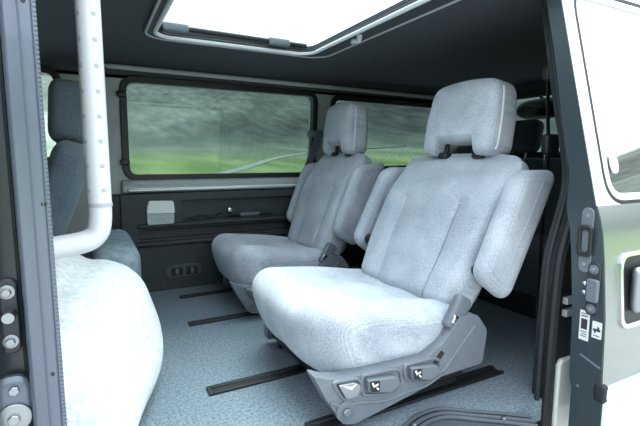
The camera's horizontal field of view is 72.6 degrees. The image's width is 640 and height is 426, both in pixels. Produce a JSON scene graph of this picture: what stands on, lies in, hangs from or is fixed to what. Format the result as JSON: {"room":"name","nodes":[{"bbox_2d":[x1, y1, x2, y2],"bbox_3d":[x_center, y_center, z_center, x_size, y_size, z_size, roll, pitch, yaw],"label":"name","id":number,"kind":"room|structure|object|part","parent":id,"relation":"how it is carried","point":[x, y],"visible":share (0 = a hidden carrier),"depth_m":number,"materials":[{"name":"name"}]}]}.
{"room":"vehicle interior","nodes":[
{"label":"vehicle interior","id":0,"kind":"room"},
{"bbox_2d":[0,36,32,425],"bbox_3d":[-0.466,0.130,0.589,0.106,1.400,0.061,-4,8,-28],"label":"wall","id":1,"kind":"structure","parent":0,"point":[13,363],"depth_m":0.61,"materials":[{"name":"grey metal"}]},
{"bbox_2d":[0,278,21,353],"bbox_3d":[-0.437,0.148,0.610,0.024,0.110,0.028,-4,8,-28],"label":"hinge","id":2,"kind":"object","parent":1,"relation":"in","point":[12,341],"depth_m":0.62,"materials":[{"name":"grey metal"}]},
{"bbox_2d":[31,0,66,425],"bbox_3d":[-0.377,0.126,0.620,0.006,1.400,0.007,-4,8,-28],"label":"trim","id":3,"kind":"structure","parent":1,"relation":"attached to","point":[33,2],"depth_m":0.60,"materials":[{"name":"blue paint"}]},
{"bbox_2d":[0,0,62,425],"bbox_3d":[-0.460,0.126,0.621,0.148,1.400,0.088,-4,8,-28],"label":"wall pillar","id":4,"kind":"structure","parent":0,"point":[16,26],"depth_m":0.59,"materials":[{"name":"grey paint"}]},
{"bbox_2d":[0,373,32,425],"bbox_3d":[-0.438,0.274,0.622,0.050,0.085,0.033,-4,8,-28],"label":"bracket","id":5,"kind":"object","parent":4,"relation":"attached to","point":[15,393],"visible":0.98,"depth_m":0.62,"materials":[{"name":"grey metal"}]},
{"bbox_2d":[53,0,112,259],"bbox_3d":[-0.452,-0.252,0.732,0.057,0.674,0.170,5,9,38],"label":"pole","id":6,"kind":"object","parent":4,"relation":"attached to","point":[88,21],"visible":0.85,"depth_m":0.77,"materials":[{"name":"white plastic"}]},
{"bbox_2d":[56,70,432,258],"bbox_3d":[-0.631,-0.167,2.503,4.020,1.130,0.080,-4,8,-28],"label":"wall","id":7,"kind":"structure","parent":0,"point":[79,220],"depth_m":2.21,"materials":[{"name":"grey plastic"}]},
{"bbox_2d":[40,65,60,159],"bbox_3d":[-1.660,-0.440,1.887,0.956,0.460,0.044,-4,8,-28],"label":"window","id":8,"kind":"structure","parent":7,"relation":"in","point":[46,70],"depth_m":2.05,"materials":[{"name":"black glass"}]},
{"bbox_2d":[111,194,120,228],"bbox_3d":[-1.045,0.166,2.260,0.105,0.527,0.029,-4,8,-28],"label":"trim","id":9,"kind":"structure","parent":7,"relation":"attached to","point":[116,216],"depth_m":2.23,"materials":[{"name":"black plastic"}]},
{"bbox_2d":[146,201,174,224],"bbox_3d":[-0.837,-0.004,2.293,0.139,0.127,0.030,-4,8,-28],"label":"storage box","id":10,"kind":"object","parent":7,"relation":"attached to","point":[158,212],"visible":1,"depth_m":2.28,"materials":[{"name":"white plastic"}]},
{"bbox_2d":[151,215,170,222],"bbox_3d":[-0.836,0.030,2.292,0.100,0.037,0.001,-4,8,-28],"label":"print","id":11,"kind":"object","parent":10,"relation":"attached to","point":[154,218],"depth_m":2.29,"materials":[{"name":"grey paper"}]},
{"bbox_2d":[166,263,201,277],"bbox_3d":[-0.744,0.315,2.388,0.190,0.072,0.019,-4,8,-28],"label":"switch plate","id":12,"kind":"object","parent":7,"relation":"attached to","point":[189,269],"visible":1,"depth_m":2.39,"materials":[{"name":"grey plastic"}]},
{"bbox_2d":[171,267,182,275],"bbox_3d":[-0.777,0.318,2.369,0.060,0.044,0.006,-4,8,-28],"label":"switch","id":13,"kind":"object","parent":12,"relation":"attached to","point":[175,271],"depth_m":2.36,"materials":[{"name":"grey plastic"}]},
{"bbox_2d":[186,265,197,273],"bbox_3d":[-0.706,0.313,2.406,0.060,0.044,0.006,-4,8,-28],"label":"switch","id":14,"kind":"object","parent":12,"relation":"attached to","point":[190,269],"depth_m":2.40,"materials":[{"name":"grey plastic"}]},
{"bbox_2d":[122,177,298,192],"bbox_3d":[0.058,-0.202,2.797,2.425,0.069,0.059,-4,8,-28],"label":"trim","id":15,"kind":"structure","parent":7,"relation":"attached to","point":[126,184],"depth_m":2.41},
{"bbox_2d":[134,230,288,247],"bbox_3d":[0.049,0.105,2.780,2.350,0.030,0.025,-4,8,-28],"label":"trim","id":16,"kind":"structure","parent":7,"relation":"attached to","point":[285,232],"depth_m":2.36,"materials":[{"name":"black plastic"}]},
{"bbox_2d":[137,215,286,228],"bbox_3d":[0.072,0.007,2.784,2.295,0.024,0.020,-4,8,-28],"label":"trim","id":17,"kind":"structure","parent":7,"relation":"attached to","point":[247,219],"depth_m":2.42,"materials":[{"name":"black plastic"}]},
{"bbox_2d":[117,76,317,179],"bbox_3d":[-0.521,-0.461,2.480,1.142,0.536,0.060,-4,8,-28],"label":"window","id":18,"kind":"structure","parent":7,"relation":"in","point":[171,129],"depth_m":2.44,"materials":[{"name":"clear glass"}]},
{"bbox_2d":[227,207,232,216],"bbox_3d":[-0.514,-0.005,2.493,0.030,0.059,0.020,-4,8,-28],"label":"metal clip","id":19,"kind":"object","parent":7,"relation":"attached to","point":[229,209],"visible":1,"depth_m":2.49,"materials":[{"name":"silver metal"}]},
{"bbox_2d":[119,188,365,291],"bbox_3d":[0.054,0.098,2.824,2.440,0.527,0.048,-4,8,-28],"label":"trim","id":20,"kind":"structure","parent":7,"relation":"attached to","point":[155,261],"depth_m":2.42,"materials":[{"name":"black plastic"}]},
{"bbox_2d":[188,212,269,218],"bbox_3d":[-0.513,0.007,2.515,0.482,0.032,0.029,-4,8,-28],"label":"cable","id":21,"kind":"object","parent":20,"relation":"on","point":[197,216],"visible":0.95,"depth_m":2.46,"materials":[{"name":"black plastic"}]},
{"bbox_2d":[239,211,259,215],"bbox_3d":[-0.415,0.004,2.564,0.120,0.024,0.030,-4,8,-28],"label":"case","id":22,"kind":"object","parent":7,"relation":"attached to","point":[250,213],"visible":1,"depth_m":2.55,"materials":[{"name":"grey plastic"}]},
{"bbox_2d":[104,63,434,98],"bbox_3d":[0.018,-0.771,2.661,2.397,0.047,0.048,-4,8,-28],"label":"trim","id":23,"kind":"structure","parent":7,"relation":"attached to","point":[106,65],"depth_m":2.44,"materials":[{"name":"grey plastic"}]},
{"bbox_2d":[305,130,322,164],"bbox_3d":[-0.064,-0.089,2.713,0.204,0.843,0.056,-4,8,-33],"label":"belt","id":24,"kind":"object","parent":7,"relation":"attached to","point":[317,135],"visible":0.43,"depth_m":2.67,"materials":[{"name":"fabric"}]},
{"bbox_2d":[330,95,459,168],"bbox_3d":[0.566,-0.539,3.057,1.143,0.494,0.044,-4,8,-28],"label":"window","id":25,"kind":"structure","parent":7,"relation":"in","point":[396,128],"depth_m":3.03,"materials":[{"name":"clear glass"}]},
{"bbox_3d":[0.563,-0.539,3.062,1.099,0.450,0.004,-4,8,-28],"label":"pane","id":26,"kind":"part","parent":25,"relation":"part of","materials":[{"name":"clear glass"}]},
{"bbox_2d":[36,0,547,102],"bbox_3d":[-0.224,-0.690,1.705,4.060,0.140,1.750,-4,8,-28],"label":"ceiling","id":27,"kind":"structure","parent":0,"point":[463,40],"depth_m":2.02,"materials":[{"name":"black fabric"}]},
{"bbox_2d":[144,0,460,57],"bbox_3d":[-0.097,-0.679,1.446,0.816,0.076,1.077,-4,8,-28],"label":"sunroof","id":28,"kind":"object","parent":27,"relation":"attached to","point":[412,10],"visible":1,"depth_m":1.71,"materials":[{"name":"white plastic"}]},
{"bbox_2d":[139,264,541,425],"bbox_3d":[-0.207,0.516,1.808,3.950,0.060,1.740,-4,8,-28],"label":"floor","id":29,"kind":"structure","parent":0,"point":[195,358],"depth_m":1.45,"materials":[{"name":"carpet"}]},
{"bbox_2d":[47,79,85,236],"bbox_3d":[-1.233,0.001,1.657,0.682,0.999,0.520,-4,8,-28],"label":"seat","id":30,"kind":"object","parent":29,"relation":"on","point":[66,164],"visible":0.41,"depth_m":1.56,"materials":[{"name":"fabric"}]},
{"bbox_3d":[-1.061,-0.031,1.733,0.289,0.498,0.500,-4,8,-28],"label":"backrest","id":31,"kind":"part","parent":30,"relation":"part of","materials":[{"name":"fabric"}]},
{"bbox_2d":[55,255,162,425],"bbox_3d":[-0.760,0.353,1.119,0.740,0.439,0.862,-4,8,-28],"label":"seat","id":32,"kind":"object","parent":29,"relation":"on","point":[111,332],"visible":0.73,"depth_m":1.04,"materials":[{"name":"grey fabric"}]},
{"bbox_2d":[90,229,141,278],"bbox_3d":[-0.903,0.285,1.924,0.182,0.370,0.600,-4,8,-28],"label":"seat cushion","id":33,"kind":"object","parent":29,"relation":"on","point":[119,247],"visible":0.29,"depth_m":1.69,"materials":[{"name":"fabric"}]},
{"bbox_2d":[179,288,233,298],"bbox_3d":[-0.332,0.406,2.435,0.877,0.008,0.042,-4,8,-28],"label":"rail","id":34,"kind":"object","parent":29,"relation":"on","point":[228,289],"visible":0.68,"depth_m":2.29,"materials":[{"name":"black plastic"}]},
{"bbox_2d":[188,312,259,325],"bbox_3d":[-0.160,0.450,2.076,0.910,0.008,0.045,-4,8,-28],"label":"rail","id":35,"kind":"object","parent":29,"relation":"on","point":[243,314],"visible":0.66,"depth_m":1.92,"materials":[{"name":"black plastic"}]},
{"bbox_2d":[211,102,383,313],"bbox_3d":[-0.162,-0.073,2.240,0.782,0.989,0.618,-4,8,-28],"label":"seat","id":36,"kind":"object","parent":35,"relation":"on","point":[330,197],"visible":0.89,"depth_m":2.14,"materials":[{"name":"fabric"}]},
{"bbox_3d":[-0.293,0.345,1.899,0.061,0.042,0.013,-4,8,-28],"label":"recline lever","id":37,"kind":"part","parent":36,"relation":"part of","materials":[{"name":"plastic"}]},
{"bbox_2d":[211,233,334,283],"bbox_3d":[-0.246,0.229,2.231,0.558,0.235,0.505,-4,8,-28],"label":"cushion","id":38,"kind":"object","parent":36,"relation":"on","point":[239,258],"depth_m":2.04,"materials":[{"name":"fabric"}]},
{"bbox_3d":[-0.070,-0.104,2.600,0.281,0.400,0.061,-4,8,-28],"label":"armrest","id":39,"kind":"part","parent":36,"relation":"part of","materials":[{"name":"fabric"}]},
{"bbox_3d":[0.036,-0.055,2.326,0.302,0.533,0.470,-4,8,-28],"label":"backrest","id":40,"kind":"part","parent":36,"relation":"part of","materials":[{"name":"fabric"}]},
{"bbox_3d":[0.189,-0.045,2.113,0.281,0.400,0.061,-4,8,-28],"label":"armrest","id":41,"kind":"part","parent":36,"relation":"part of","materials":[{"name":"fabric"}]},
{"bbox_2d":[206,364,306,395],"bbox_3d":[0.066,0.515,1.534,0.920,0.008,0.050,-4,8,-28],"label":"rail","id":42,"kind":"object","parent":29,"relation":"on","point":[228,386],"visible":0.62,"depth_m":1.39,"materials":[{"name":"black plastic"}]},
{"bbox_2d":[304,365,503,425],"bbox_3d":[0.283,0.543,1.300,0.707,0.008,0.055,-4,8,-28],"label":"rail","id":43,"kind":"object","parent":29,"relation":"on","point":[477,375],"visible":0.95,"depth_m":1.31,"materials":[{"name":"black plastic"}]},
{"bbox_2d":[252,78,553,423],"bbox_3d":[0.212,0.024,1.509,0.870,0.973,0.761,-4,8,-28],"label":"seat","id":44,"kind":"object","parent":43,"relation":"on","point":[440,228],"visible":1,"depth_m":1.33,"materials":[{"name":"fabric"}]},
{"bbox_3d":[0.072,0.443,1.093,0.061,0.042,0.016,-4,8,-28],"label":"recline lever","id":45,"kind":"part","parent":44,"relation":"part of","materials":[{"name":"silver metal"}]},
{"bbox_2d":[252,266,449,371],"bbox_3d":[0.095,0.320,1.473,0.558,0.235,0.601,-4,8,-28],"label":"cushion","id":46,"kind":"object","parent":44,"relation":"on","point":[333,319],"depth_m":1.25,"materials":[{"name":"fabric"}]},
{"bbox_3d":[0.284,-0.007,1.909,0.306,0.386,0.073,-4,8,-28],"label":"armrest","id":47,"kind":"part","parent":44,"relation":"part of","materials":[{"name":"fabric"}]},
{"bbox_3d":[0.413,0.044,1.583,0.338,0.517,0.559,-4,8,-28],"label":"backrest","id":48,"kind":"part","parent":44,"relation":"part of","materials":[{"name":"fabric"}]},
{"bbox_3d":[0.485,-0.241,1.665,0.039,0.102,0.017,-4,8,-28],"label":"headrest post","id":49,"kind":"part","parent":44,"relation":"part of","materials":[{"name":"black plastic"}]},
{"bbox_3d":[0.592,0.063,1.330,0.306,0.386,0.073,-4,8,-28],"label":"armrest","id":50,"kind":"part","parent":44,"relation":"part of","materials":[{"name":"fabric"}]},
{"bbox_2d":[401,407,537,425],"bbox_3d":[0.340,0.592,1.141,0.476,0.070,0.191,-4,8,-28],"label":"step","id":51,"kind":"structure","parent":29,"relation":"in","point":[442,416],"depth_m":1.19,"materials":[{"name":"grey plastic"}]},
{"bbox_2d":[457,119,561,318],"bbox_3d":[1.034,-0.064,2.417,0.804,0.946,1.435,-4,8,-28],"label":"seat","id":52,"kind":"object","parent":29,"relation":"on","point":[528,134],"visible":0.11,"depth_m":2.35,"materials":[{"name":"black fabric"}]},
{"bbox_2d":[513,235,547,295],"bbox_3d":[0.887,0.202,2.454,0.550,0.190,1.240,-4,8,-28],"label":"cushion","id":53,"kind":"object","parent":52,"relation":"on","point":[525,284],"depth_m":1.89,"materials":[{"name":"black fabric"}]},
{"bbox_3d":[1.266,-0.058,2.521,0.266,0.516,1.400,-4,8,-28],"label":"backrest","id":54,"kind":"part","parent":52,"relation":"part of","materials":[{"name":"black fabric"}]},
{"bbox_2d":[514,81,560,157],"bbox_3d":[1.539,-0.225,2.692,0.080,1.200,1.660,-4,8,-28],"label":"wall","id":55,"kind":"structure","parent":0,"point":[541,85],"depth_m":2.84,"materials":[{"name":"black plastic"}]},
{"bbox_2d":[510,89,560,156],"bbox_3d":[1.520,-0.547,2.608,0.035,0.420,1.343,-4,8,-28],"label":"window","id":56,"kind":"structure","parent":55,"relation":"in","point":[530,105],"depth_m":2.82,"materials":[{"name":"black glass"}]},
{"bbox_2d":[531,0,571,425],"bbox_3d":[1.281,-0.044,1.616,1.472,1.300,0.146,-4,8,-28],"label":"wall","id":57,"kind":"structure","parent":0,"point":[563,347],"depth_m":1.28,"materials":[{"name":"grey plastic"}]},
{"bbox_2d":[535,65,558,336],"bbox_3d":[0.746,-0.064,1.442,0.082,1.061,0.031,-4,8,-28],"label":"belt","id":58,"kind":"object","parent":57,"relation":"attached to","point":[550,142],"visible":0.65,"depth_m":1.42,"materials":[{"name":"black fabric"}]},
{"bbox_3d":[0.741,-0.168,1.426,0.024,0.050,0.004,-4,8,-28],"label":"tongue blade","id":59,"kind":"part","parent":58,"relation":"part of","materials":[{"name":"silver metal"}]},
{"bbox_2d":[534,0,568,423],"bbox_3d":[0.656,0.011,1.280,0.103,1.271,0.105,-4,8,-28],"label":"trim","id":60,"kind":"structure","parent":57,"relation":"attached to","point":[564,199],"depth_m":1.25,"materials":[{"name":"black rubber"}]},
{"bbox_2d":[540,215,569,425],"bbox_3d":[0.680,0.012,1.268,0.115,1.272,0.117,-4,8,-28],"label":"trim","id":61,"kind":"structure","parent":57,"relation":"attached to","point":[564,241],"depth_m":1.24,"materials":[{"name":"black rubber"}]},
{"bbox_2d":[551,355,570,425],"bbox_3d":[0.723,0.660,1.310,0.082,0.475,0.017,-4,8,-28],"label":"trim","id":62,"kind":"structure","parent":57,"relation":"attached to","point":[562,387],"depth_m":1.28,"materials":[{"name":"white paint"}]},
{"bbox_2d":[559,292,571,317],"bbox_3d":[0.733,0.266,1.266,0.088,0.069,0.020,-4,8,-28],"label":"latch","id":63,"kind":"object","parent":57,"relation":"attached to","point":[566,298],"visible":0.48,"depth_m":1.25,"materials":[{"name":"silver metal"}]},
{"bbox_2d":[546,0,639,425],"bbox_3d":[1.245,-0.031,1.463,1.339,1.350,0.265,-4,8,-28],"label":"sliding door","id":64,"kind":"structure","parent":57,"relation":"in","point":[596,43],"depth_m":1.15,"materials":[{"name":"white paint"}]},
{"bbox_2d":[580,312,587,336],"bbox_3d":[0.692,0.293,1.144,0.001,0.063,0.017,-4,8,-28],"label":"print","id":65,"kind":"object","parent":64,"relation":"attached to","point":[583,315],"depth_m":1.14,"materials":[{"name":"grey paper"}]},
{"bbox_3d":[0.687,0.070,1.125,0.004,0.170,0.032,-4,8,-28],"label":"latch plate","id":66,"kind":"part","parent":64,"relation":"part of","materials":[{"name":"plastic"}]},
{"bbox_2d":[586,304,595,313],"bbox_3d":[0.697,0.247,1.122,0.002,0.024,0.024,-4,8,-28],"label":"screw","id":67,"kind":"object","parent":64,"relation":"in","point":[590,308],"depth_m":1.12,"materials":[{"name":"silver metal"}]},
{"bbox_3d":[0.700,0.195,1.117,0.004,0.140,0.034,-4,8,-28],"label":"contact plate","id":68,"kind":"part","parent":64,"relation":"part of","materials":[{"name":"grey"}]},
{"bbox_2d":[589,265,598,273],"bbox_3d":[0.697,0.144,1.109,0.002,0.024,0.024,-4,8,-28],"label":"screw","id":69,"kind":"object","parent":64,"relation":"in","point":[593,269],"depth_m":1.11,"materials":[{"name":"silver metal"}]},
{"bbox_2d":[593,327,599,336],"bbox_3d":[0.708,0.304,1.116,0.001,0.025,0.018,-4,8,-28],"label":"print","id":70,"kind":"object","parent":64,"relation":"attached to","point":[596,330],"depth_m":1.12,"materials":[{"name":"grey paper"}]},
{"bbox_3d":[1.233,-0.351,1.431,1.173,0.571,0.150,-4,8,-28],"label":"window trim","id":71,"kind":"part","parent":64,"relation":"part of","materials":[{"name":"white paint"}]},
{"bbox_3d":[1.233,-0.351,1.432,1.142,0.540,0.134,-4,8,-28],"label":"pane","id":72,"kind":"part","parent":64,"relation":"part of","materials":[{"name":"clear glass"}]},
{"bbox_3d":[1.306,0.425,1.427,1.316,0.030,0.031,-4,8,-28],"label":"belt moulding","id":73,"kind":"part","parent":64,"relation":"part of","materials":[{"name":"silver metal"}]},
{"label":"outside","id":74,"kind":"structure","parent":0,"visible":0},
{"bbox_2d":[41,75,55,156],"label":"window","id":75,"kind":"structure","parent":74,"point":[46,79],"depth_m":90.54,"materials":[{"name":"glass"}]}
]}

